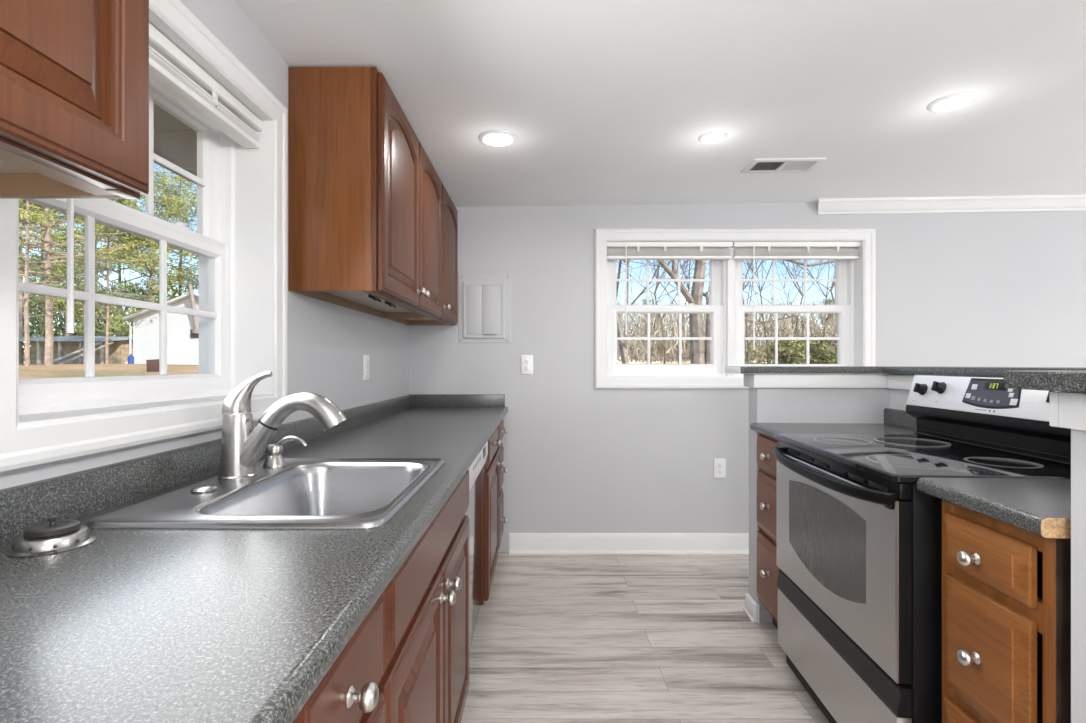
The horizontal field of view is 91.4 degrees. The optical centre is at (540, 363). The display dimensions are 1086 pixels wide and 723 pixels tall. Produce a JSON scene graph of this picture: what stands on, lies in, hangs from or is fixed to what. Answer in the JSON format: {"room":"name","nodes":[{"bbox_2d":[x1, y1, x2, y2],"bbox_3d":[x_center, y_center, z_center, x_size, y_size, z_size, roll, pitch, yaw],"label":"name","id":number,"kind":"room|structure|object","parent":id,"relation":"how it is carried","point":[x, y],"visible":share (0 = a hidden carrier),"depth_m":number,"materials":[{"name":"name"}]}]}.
{"room":"kitchen","nodes":[
{"label":"kitchen","id":0,"kind":"room"},
{"bbox_2d":[0,0,408,489],"bbox_3d":[-0.933,0.020,0.402,0.194,2.340,5.904,0,0,0],"label":"wall","id":1,"kind":"structure","parent":0,"point":[327,343],"depth_m":1.89,"materials":[{"name":"paint"}]},
{"bbox_2d":[0,0,148,198],"bbox_3d":[-0.661,-0.592,0.250,0.348,0.736,0.942,0,0,0],"label":"upper cabinet","id":2,"kind":"object","parent":1,"relation":"attached to","point":[74,74],"visible":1,"depth_m":0.61,"materials":[{"name":"brown wood"}]},
{"bbox_2d":[0,0,286,474],"bbox_3d":[-0.924,-0.329,1.237,0.223,0.998,0.952,0,0,0],"label":"window","id":3,"kind":"structure","parent":1,"relation":"in","point":[240,239],"depth_m":1.35,"materials":[{"name":"white paint"}]},
{"bbox_2d":[67,23,261,332],"bbox_3d":[-0.878,-0.403,1.237,0.071,0.693,0.794,0,0,0],"label":"mini blind","id":4,"kind":"object","parent":3,"relation":"attached to","point":[172,70],"visible":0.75,"depth_m":1.31,"materials":[{"name":"white plastic"}]},
{"bbox_2d":[154,103,196,184],"bbox_3d":[-1.317,-0.920,1.550,0.565,0.180,6.100,0,0,0],"label":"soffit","id":5,"kind":"structure","parent":1,"relation":"attached to","point":[175,141],"depth_m":2.02,"materials":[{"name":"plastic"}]},
{"bbox_2d":[0,395,411,543],"bbox_3d":[-0.824,0.232,1.616,0.022,0.076,3.432,0,0,0],"label":"backsplash","id":6,"kind":"structure","parent":1,"relation":"attached to","point":[78,494],"depth_m":1.04,"materials":[{"name":"grey laminate"}]},
{"bbox_2d":[288,67,441,318],"bbox_3d":[-0.661,-0.604,2.280,0.348,0.755,1.060,0,0,0],"label":"upper cabinet","id":7,"kind":"object","parent":1,"relation":"attached to","point":[365,194],"visible":1,"depth_m":1.75,"materials":[{"name":"laminate"}]},
{"bbox_2d":[363,355,368,380],"bbox_3d":[-0.831,0.018,2.525,0.010,0.122,0.076,0,0,0],"label":"wall outlet","id":8,"kind":"object","parent":1,"relation":"attached to","point":[365,357],"visible":1,"depth_m":2.50,"materials":[{"name":"white plastic"}]},
{"bbox_2d":[385,183,457,325],"bbox_3d":[-0.661,-0.613,3.079,0.348,0.739,0.540,0,0,0],"label":"upper cabinet","id":9,"kind":"object","parent":1,"relation":"attached to","point":[449,316],"visible":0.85,"depth_m":3.06,"materials":[{"name":"brown wood"}]},
{"bbox_2d":[461,552,829,722],"bbox_3d":[2.135,1.290,0.427,6.330,0.200,6.254,0,0,0],"label":"floor","id":10,"kind":"structure","parent":0,"point":[558,638],"depth_m":2.22,"materials":[{"name":"grey wood"}]},
{"bbox_2d":[293,596,384,722],"bbox_3d":[-0.503,0.748,0.657,0.607,0.882,0.314,0,0,0],"label":"base cabinet","id":11,"kind":"object","parent":10,"relation":"on","point":[349,692],"visible":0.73,"depth_m":0.65,"materials":[{"name":"brown wood"}]},
{"bbox_2d":[378,470,468,722],"bbox_3d":[-0.503,0.748,1.286,0.607,0.882,0.941,0,0,0],"label":"base cabinet","id":12,"kind":"object","parent":10,"relation":"on","point":[425,676],"visible":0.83,"depth_m":1.15,"materials":[{"name":"brown wood"}]},
{"bbox_2d":[0,394,507,722],"bbox_3d":[-0.521,0.249,1.627,0.628,0.114,3.453,0,0,0],"label":"countertop","id":13,"kind":"structure","parent":12,"relation":"on","point":[125,625],"depth_m":0.65,"materials":[{"name":"grey laminate"}]},
{"bbox_2d":[6,515,95,556],"bbox_3d":[-0.726,0.248,0.788,0.099,0.044,0.099,0,0,0],"label":"strainer","id":14,"kind":"object","parent":13,"relation":"on","point":[53,536],"visible":1,"depth_m":0.76,"materials":[{"name":"silver metal"}]},
{"bbox_2d":[86,458,444,528],"bbox_3d":[-0.513,0.359,1.173,0.503,0.196,0.610,0,0,0],"label":"sink","id":15,"kind":"object","parent":13,"relation":"in","point":[304,493],"visible":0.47,"depth_m":1.18,"materials":[{"name":"silver metal"}]},
{"bbox_2d":[190,485,216,492],"bbox_3d":[-0.703,0.259,1.105,0.047,0.010,0.047,0,0,0],"label":"cover","id":16,"kind":"object","parent":15,"relation":"on","point":[203,488],"visible":1,"depth_m":1.09,"materials":[{"name":"silver metal"}]},
{"bbox_2d":[263,436,307,467],"bbox_3d":[-0.661,0.225,1.372,0.113,0.079,0.054,0,0,0],"label":"soap dispenser","id":17,"kind":"object","parent":15,"relation":"on","point":[274,459],"visible":0.98,"depth_m":1.36,"materials":[{"name":"silver metal"}]},
{"bbox_2d":[218,371,346,479],"bbox_3d":[-0.608,0.141,1.255,0.289,0.247,0.080,0,0,-6],"label":"kitchen faucet","id":18,"kind":"object","parent":13,"relation":"on","point":[243,445],"visible":1,"depth_m":1.23,"materials":[{"name":"silver metal"}]},
{"bbox_2d":[465,441,487,651],"bbox_3d":[-0.511,0.753,2.066,0.550,0.871,0.608,0,0,0],"label":"dishwasher","id":19,"kind":"object","parent":10,"relation":"on","point":[473,511],"visible":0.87,"depth_m":2.12,"materials":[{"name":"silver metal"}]},
{"bbox_2d":[481,427,503,604],"bbox_3d":[-0.503,0.748,2.663,0.607,0.882,0.574,0,0,0],"label":"base cabinet","id":20,"kind":"object","parent":10,"relation":"on","point":[490,470],"visible":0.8,"depth_m":2.45,"materials":[{"name":"brown wood"}]},
{"bbox_2d":[495,420,506,547],"bbox_3d":[-0.503,0.748,3.150,0.607,0.882,0.399,0,0,0],"label":"base cabinet","id":21,"kind":"object","parent":10,"relation":"on","point":[500,450],"visible":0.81,"depth_m":3.13,"materials":[{"name":"brown wood"}]},
{"bbox_2d":[757,433,781,628],"bbox_3d":[1.244,0.748,2.222,0.623,0.883,0.402,0,0,3],"label":"base cabinet","id":22,"kind":"object","parent":10,"relation":"on","point":[767,569],"visible":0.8,"depth_m":2.28,"materials":[{"name":"brown wood"}]},
{"bbox_2d":[750,408,916,437],"bbox_3d":[1.257,0.253,2.223,0.613,0.105,0.397,0,0,3],"label":"countertop","id":23,"kind":"structure","parent":22,"relation":"on","point":[896,421],"depth_m":2.25,"materials":[{"name":"grey laminate"}]},
{"bbox_2d":[773,374,1070,722],"bbox_3d":[1.154,0.614,1.641,0.646,1.150,0.774,0,0,3],"label":"electric range","id":24,"kind":"object","parent":10,"relation":"on","point":[859,547],"visible":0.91,"depth_m":1.50,"materials":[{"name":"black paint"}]},
{"bbox_2d":[774,433,1070,483],"bbox_3d":[1.134,0.277,1.642,0.526,0.021,0.774,0,0,3],"label":"cooktop","id":25,"kind":"object","parent":24,"relation":"in","point":[884,458],"depth_m":1.51,"materials":[{"name":"black glass"}]},
{"bbox_2d":[942,500,1070,722],"bbox_3d":[1.177,0.748,1.074,0.623,0.883,0.294,0,0,3],"label":"base cabinet","id":26,"kind":"object","parent":10,"relation":"on","point":[1006,588],"visible":0.94,"depth_m":1.04,"materials":[{"name":"brown wood"}]},
{"bbox_2d":[917,477,1070,537],"bbox_3d":[1.191,0.287,1.078,0.613,0.035,0.333,0,0,3],"label":"countertop","id":27,"kind":"structure","parent":26,"relation":"on","point":[1041,507],"depth_m":1.08,"materials":[{"name":"grey laminate"}]},
{"bbox_2d":[233,0,1085,206],"bbox_3d":[2.135,-1.157,0.427,6.330,0.344,6.254,0,0,0],"label":"ceiling","id":28,"kind":"structure","parent":0,"point":[605,102],"depth_m":1.94,"materials":[{"name":"paint"}]},
{"bbox_2d":[479,130,516,146],"bbox_3d":[-0.190,-0.991,2.340,0.170,0.016,0.170,0,0,0],"label":"recessed light","id":29,"kind":"object","parent":28,"relation":"in","point":[492,138],"visible":1,"depth_m":2.32,"materials":[{"name":"white paint"}]},
{"bbox_2d":[698,131,727,143],"bbox_3d":[0.765,-1.004,2.360,0.124,0.016,0.124,0,0,0],"label":"recessed light","id":30,"kind":"object","parent":28,"relation":"in","point":[712,137],"visible":1,"depth_m":2.34,"materials":[{"name":"white paint"}]},
{"bbox_2d":[741,158,826,172],"bbox_3d":[1.235,-1.014,2.715,0.356,0.013,0.184,0,0,0],"label":"ceiling vent","id":31,"kind":"object","parent":28,"relation":"in","point":[775,165],"visible":1,"depth_m":2.71,"materials":[{"name":"white metal"}]},
{"bbox_2d":[927,92,977,112],"bbox_3d":[1.605,-1.017,2.070,0.156,0.016,0.156,0,0,0],"label":"recessed light","id":32,"kind":"object","parent":28,"relation":"in","point":[955,101],"visible":1,"depth_m":2.05,"materials":[{"name":"white paint"}]},
{"bbox_2d":[409,202,1085,551],"bbox_3d":[2.060,0.020,3.454,6.180,2.340,0.200,0,0,0],"label":"wall","id":33,"kind":"structure","parent":0,"point":[969,289],"depth_m":3.35,"materials":[{"name":"paint"}]},
{"bbox_2d":[409,394,504,406],"bbox_3d":[-0.531,0.231,3.343,0.607,0.078,0.020,0,0,0],"label":"backsplash","id":34,"kind":"structure","parent":33,"relation":"attached to","point":[418,400],"depth_m":3.33,"materials":[{"name":"grey laminate"}]},
{"bbox_2d":[458,272,510,342],"bbox_3d":[-0.356,-0.357,3.342,0.332,0.450,0.022,0,0,0],"label":"breaker panel cover","id":35,"kind":"object","parent":33,"relation":"attached to","point":[484,298],"visible":1,"depth_m":3.34,"materials":[{"name":"paint"}]},
{"bbox_2d":[521,355,532,373],"bbox_3d":[-0.088,0.004,3.349,0.076,0.122,0.010,0,0,0],"label":"wall outlet","id":36,"kind":"object","parent":33,"relation":"attached to","point":[526,360],"visible":1,"depth_m":3.35,"materials":[{"name":"white plastic"}]},
{"bbox_2d":[509,533,748,553],"bbox_3d":[2.475,1.129,3.339,5.350,0.121,0.030,0,0,0],"label":"baseboard","id":37,"kind":"structure","parent":33,"relation":"attached to","point":[519,543],"depth_m":3.34,"materials":[{"name":"white paint"}]},
{"bbox_2d":[714,458,725,477],"bbox_3d":[1.130,0.658,3.349,0.076,0.122,0.010,0,0,0],"label":"wall outlet","id":38,"kind":"object","parent":33,"relation":"attached to","point":[719,463],"visible":1,"depth_m":3.35,"materials":[{"name":"white plastic"}]},
{"bbox_2d":[594,228,875,388],"bbox_3d":[1.224,-0.349,3.442,1.773,1.014,0.223,0,0,0],"label":"window","id":39,"kind":"structure","parent":33,"relation":"in","point":[854,307],"depth_m":3.43,"materials":[{"name":"white paint"}]},
{"bbox_2d":[607,242,732,334],"bbox_3d":[0.818,-0.481,3.389,0.804,0.595,0.071,0,0,0],"label":"mini blind","id":40,"kind":"object","parent":39,"relation":"attached to","point":[625,254],"visible":0.91,"depth_m":3.38,"materials":[{"name":"white plastic"}]},
{"bbox_2d":[732,242,860,349],"bbox_3d":[1.631,-0.433,3.389,0.803,0.691,0.071,0,0,0],"label":"mini blind","id":41,"kind":"object","parent":39,"relation":"attached to","point":[753,254],"visible":0.99,"depth_m":3.38,"materials":[{"name":"white plastic"}]},
{"bbox_2d":[818,195,1085,214],"bbox_3d":[3.436,-1.011,3.320,3.427,0.132,0.068,0,0,0],"label":"crown molding","id":42,"kind":"structure","parent":33,"relation":"attached to","point":[1026,203],"depth_m":3.31,"materials":[{"name":"white paint"}]},
{"bbox_2d":[749,374,1085,722],"bbox_3d":[1.299,0.619,1.656,0.697,1.142,1.763,0,0,3],"label":"wall","id":43,"kind":"structure","parent":0,"point":[766,405],"depth_m":2.41,"materials":[{"name":"paint"}]},
{"bbox_2d":[743,593,759,623],"bbox_3d":[0.989,1.147,2.495,0.033,0.085,0.136,0,0,3],"label":"baseboard","id":44,"kind":"structure","parent":43,"relation":"attached to","point":[750,608],"depth_m":2.47,"materials":[{"name":"white paint"}]},
{"bbox_2d":[884,408,916,429],"bbox_3d":[1.553,0.235,2.206,0.020,0.070,0.397,0,0,3],"label":"backsplash","id":45,"kind":"structure","parent":43,"relation":"attached to","point":[895,417],"depth_m":2.29,"materials":[{"name":"grey laminate"}]},
{"bbox_2d":[725,366,1085,392],"bbox_3d":[1.359,0.028,1.593,0.998,0.033,2.075,0,0,3],"label":"bar","id":46,"kind":"object","parent":43,"relation":"on","point":[1064,379],"visible":1,"depth_m":1.82,"materials":[{"name":"grey laminate"}]},
{"bbox_2d":[743,374,1085,430],"bbox_3d":[1.232,0.079,1.668,0.602,0.061,1.781,0,0,3],"label":"trim","id":47,"kind":"structure","parent":43,"relation":"attached to","point":[1067,409],"depth_m":2.39,"materials":[{"name":"white paint"}]},
{"label":"outside","id":48,"kind":"structure","parent":0,"visible":0},
{"bbox_2d":[19,363,835,378],"bbox_3d":[-12.000,0.565,40.000,156.000,1.490,140.000,0,0,0],"label":"ground","id":49,"kind":"structure","parent":48,"point":[34,370],"depth_m":20.02,"materials":[{"name":"brown soil"}]},
{"bbox_2d":[19,199,95,363],"bbox_3d":[-32.899,-7.202,34.074,7.000,15.064,6.485,0,0,-42],"label":"pine tree","id":50,"kind":"object","parent":49,"relation":"on","point":[21,308],"visible":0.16,"depth_m":34.01,"materials":[{"name":"green plant"}]},
{"bbox_2d":[19,198,100,349],"bbox_3d":[-43.831,-7.963,46.978,9.985,16.730,10.937,0,0,23],"label":"pine tree","id":51,"kind":"object","parent":49,"relation":"on","point":[38,231],"visible":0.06,"depth_m":45.80,"materials":[{"name":"green plant"}]},
{"bbox_2d":[19,200,111,365],"bbox_3d":[-22.160,-6.084,22.499,5.475,12.830,4.375,0,0,0],"label":"pine tree","id":52,"kind":"object","parent":49,"relation":"on","point":[27,271],"visible":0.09,"depth_m":22.55,"materials":[{"name":"green plant"}]},
{"bbox_2d":[20,200,127,336],"bbox_3d":[-31.796,-8.508,36.023,6.908,17.504,6.293,0,0,-28],"label":"pine tree","id":53,"kind":"object","parent":49,"relation":"on","point":[65,215],"visible":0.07,"depth_m":35.85,"materials":[{"name":"green plant"}]},
{"bbox_2d":[19,201,131,364],"bbox_3d":[-22.081,-7.286,23.683,5.966,15.118,5.434,0,0,16],"label":"pine tree","id":54,"kind":"object","parent":49,"relation":"on","point":[48,351],"visible":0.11,"depth_m":23.45,"materials":[{"name":"green plant"}]},
{"bbox_2d":[19,336,132,363],"bbox_3d":[-30.011,-0.871,34.800,6.453,2.120,4.000,0,0,0],"label":"barn","id":55,"kind":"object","parent":49,"relation":"on","point":[62,345],"visible":0.49,"depth_m":34.20,"materials":[{"name":"brown wood"}]},
{"bbox_2d":[53,342,100,362],"bbox_3d":[-27.363,-0.632,31.094,0.174,1.480,3.112,0,0,11],"label":"plank","id":56,"kind":"object","parent":49,"relation":"on","point":[98,343],"visible":0.59,"depth_m":30.78,"materials":[{"name":"grey wood"}]},
{"bbox_2d":[59,342,112,363],"bbox_3d":[-26.646,-0.616,31.098,0.179,1.507,3.110,0,0,10],"label":"plank","id":57,"kind":"object","parent":49,"relation":"on","point":[110,343],"visible":0.66,"depth_m":30.53,"materials":[{"name":"grey wood"}]},
{"bbox_2d":[24,201,148,336],"bbox_3d":[-36.857,-7.955,45.932,10.937,16.730,9.985,0,0,8],"label":"pine tree","id":58,"kind":"object","parent":49,"relation":"on","point":[54,230],"visible":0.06,"depth_m":44.27,"materials":[{"name":"green plant"}]},
{"bbox_2d":[19,194,173,363],"bbox_3d":[-21.854,-6.619,25.279,6.364,13.695,5.896,0,0,1],"label":"pine tree","id":59,"kind":"object","parent":49,"relation":"on","point":[97,225],"visible":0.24,"depth_m":24.99,"materials":[{"name":"green plant"}]},
{"bbox_2d":[54,198,158,363],"bbox_3d":[-21.897,-5.318,27.202,4.729,11.081,3.778,0,0,-43],"label":"pine tree","id":60,"kind":"object","parent":49,"relation":"on","point":[112,199],"visible":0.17,"depth_m":27.02,"materials":[{"name":"green plant"}]},
{"bbox_2d":[23,273,198,363],"bbox_3d":[-35.958,-3.388,45.588,37.411,6.923,20.406,0,0,3],"label":"undergrowth","id":61,"kind":"object","parent":49,"relation":"on","point":[34,323],"visible":0.09,"depth_m":40.50,"materials":[{"name":"green plant"}]},
{"bbox_2d":[60,198,172,335],"bbox_3d":[-31.852,-7.628,40.548,6.780,15.749,7.319,0,0,-27],"label":"pine tree","id":62,"kind":"object","parent":49,"relation":"on","point":[135,200],"visible":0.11,"depth_m":40.00,"materials":[{"name":"green plant"}]},
{"bbox_2d":[61,189,198,336],"bbox_3d":[-28.979,-6.280,37.876,7.929,13.286,8.685,0,0,-39],"label":"pine tree","id":63,"kind":"object","parent":49,"relation":"on","point":[168,212],"visible":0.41,"depth_m":37.41,"materials":[{"name":"green plant"}]},
{"bbox_2d":[128,354,133,363],"bbox_3d":[-21.660,-0.263,28.000,0.280,0.530,0.273,0,0,0],"label":"jug","id":64,"kind":"object","parent":49,"relation":"on","point":[130,358],"visible":0.9,"depth_m":27.91,"materials":[{"name":"blue plastic"}]},
{"bbox_2d":[146,359,158,371],"bbox_3d":[-14.527,0.077,19.996,0.522,0.525,0.328,0,0,0],"label":"box","id":65,"kind":"object","parent":49,"relation":"on","point":[152,365],"visible":0.69,"depth_m":19.83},
{"bbox_2d":[111,164,197,296],"bbox_3d":[-37.088,-10.113,51.660,7.437,20.687,8.164,0,0,6],"label":"pine tree","id":66,"kind":"object","parent":49,"relation":"on","point":[163,170],"visible":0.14,"depth_m":51.85,"materials":[{"name":"green plant"}]},
{"bbox_2d":[122,284,198,364],"bbox_3d":[-18.877,-2.095,31.806,7.594,4.419,6.988,0,0,0],"label":"garden shed","id":67,"kind":"object","parent":49,"relation":"on","point":[182,329],"visible":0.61,"depth_m":29.00,"materials":[{"name":"white metal"}]},
{"bbox_2d":[132,187,198,334],"bbox_3d":[-23.304,-6.557,38.605,8.223,13.778,9.007,0,0,-8],"label":"pine tree","id":68,"kind":"object","parent":49,"relation":"on","point":[193,203],"visible":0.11,"depth_m":38.10,"materials":[{"name":"green plant"}]},
{"bbox_2d":[137,173,198,297],"bbox_3d":[-27.767,-7.719,40.743,6.280,15.913,5.720,0,0,34],"label":"pine tree","id":69,"kind":"object","parent":49,"relation":"on","point":[183,181],"visible":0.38,"depth_m":40.66,"materials":[{"name":"green plant"}]},
{"bbox_2d":[616,260,628,363],"bbox_3d":[0.648,-3.337,11.647,6.070,8.797,6.180,0,0,0],"label":"bare tree","id":70,"kind":"object","parent":49,"relation":"on","point":[623,352],"visible":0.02,"depth_m":11.54,"materials":[{"name":"grey plant"}]},
{"bbox_2d":[629,297,659,355],"bbox_3d":[9.680,-2.873,46.193,3.989,6.102,3.642,0,0,33],"label":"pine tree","id":71,"kind":"object","parent":49,"relation":"on","point":[645,297],"visible":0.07,"depth_m":45.71,"materials":[{"name":"green plant"}]},
{"bbox_2d":[616,260,693,363],"bbox_3d":[4.641,-4.013,23.167,6.155,8.860,6.291,0,0,6],"label":"bare tree","id":72,"kind":"object","parent":49,"relation":"on","point":[659,277],"visible":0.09,"depth_m":21.96,"materials":[{"name":"brown plant"}]},
{"bbox_2d":[622,260,690,354],"bbox_3d":[1.486,-3.466,12.510,4.101,8.749,4.546,0,0,9],"label":"bare tree","id":73,"kind":"object","parent":49,"relation":"on","point":[644,289],"visible":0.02,"depth_m":12.96,"materials":[{"name":"grey plant"}]},
{"bbox_2d":[618,260,707,363],"bbox_3d":[5.783,-3.477,24.975,6.790,7.653,4.540,0,0,7],"label":"bare tree","id":74,"kind":"object","parent":49,"relation":"on","point":[653,260],"visible":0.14,"depth_m":25.50,"materials":[{"name":"brown plant"}]},
{"bbox_2d":[636,260,708,363],"bbox_3d":[7.117,-4.611,22.890,6.770,9.746,6.920,0,0,-8],"label":"bare tree","id":75,"kind":"object","parent":49,"relation":"on","point":[689,264],"visible":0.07,"depth_m":24.02,"materials":[{"name":"brown plant"}]},
{"bbox_2d":[616,260,834,363],"bbox_3d":[3.785,-1.641,9.454,6.656,5.892,2.560,0,0,0],"label":"bare tree","id":76,"kind":"object","parent":49,"relation":"on","point":[698,355],"visible":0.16,"depth_m":9.50,"materials":[{"name":"grey plant"}]},
{"bbox_2d":[616,289,836,363],"bbox_3d":[11.987,-1.713,30.060,32.400,3.806,20.693,0,0,2],"label":"thicket","id":77,"kind":"object","parent":49,"relation":"on","point":[789,330],"visible":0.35,"depth_m":25.66,"materials":[{"name":"brown plant"}]},
{"bbox_2d":[706,260,792,361],"bbox_3d":[9.802,-4.010,24.088,5.238,8.830,7.835,0,0,-15],"label":"bare tree","id":78,"kind":"object","parent":49,"relation":"on","point":[748,260],"visible":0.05,"depth_m":24.65,"materials":[{"name":"brown plant"}]},
{"bbox_2d":[743,260,763,363],"bbox_3d":[8.716,-3.895,20.871,6.291,8.860,6.155,0,0,-16],"label":"bare tree","id":79,"kind":"object","parent":49,"relation":"on","point":[750,264],"visible":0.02,"depth_m":19.94,"materials":[{"name":"brown plant"}]},
{"bbox_2d":[745,336,817,363],"bbox_3d":[6.730,0.004,14.033,3.328,1.547,1.632,0,0,5],"label":"leafy bush","id":80,"kind":"object","parent":49,"relation":"on","point":[796,354],"visible":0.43,"depth_m":13.82,"materials":[{"name":"green plant"}]},
{"bbox_2d":[769,302,794,341],"bbox_3d":[23.125,-2.883,50.199,3.989,6.102,3.642,0,0,32],"label":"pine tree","id":81,"kind":"object","parent":49,"relation":"on","point":[777,302],"visible":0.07,"depth_m":49.97,"materials":[{"name":"green plant"}]},
{"bbox_2d":[770,260,825,340],"bbox_3d":[12.222,-4.634,25.819,6.920,9.746,6.770,0,0,-31],"label":"bare tree","id":82,"kind":"object","parent":49,"relation":"on","point":[783,263],"visible":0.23,"depth_m":27.03,"materials":[{"name":"brown plant"}]},
{"bbox_2d":[765,260,834,349],"bbox_3d":[13.414,-3.728,25.039,4.889,8.242,7.313,0,0,-30],"label":"bare tree","id":83,"kind":"object","parent":49,"relation":"on","point":[826,295],"visible":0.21,"depth_m":24.70,"materials":[{"name":"brown plant"}]},
{"bbox_2d":[791,336,836,363],"bbox_3d":[8.450,-0.075,15.347,1.584,1.501,3.230,0,0,-45],"label":"leafy bush","id":84,"kind":"object","parent":49,"relation":"on","point":[827,358],"visible":0.33,"depth_m":15.27,"materials":[{"name":"green plant"}]},
{"bbox_2d":[791,261,836,314],"bbox_3d":[12.300,-4.127,22.265,6.463,9.302,6.606,0,0,45],"label":"bare tree","id":85,"kind":"object","parent":49,"relation":"on","point":[833,283],"visible":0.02,"depth_m":21.26,"materials":[{"name":"plant"}]},
{"bbox_2d":[819,296,836,340],"bbox_3d":[24.134,-2.795,43.577,3.860,5.905,3.524,0,0,-28],"label":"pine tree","id":86,"kind":"object","parent":49,"relation":"on","point":[828,299],"visible":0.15,"depth_m":44.10,"materials":[{"name":"green plant"}]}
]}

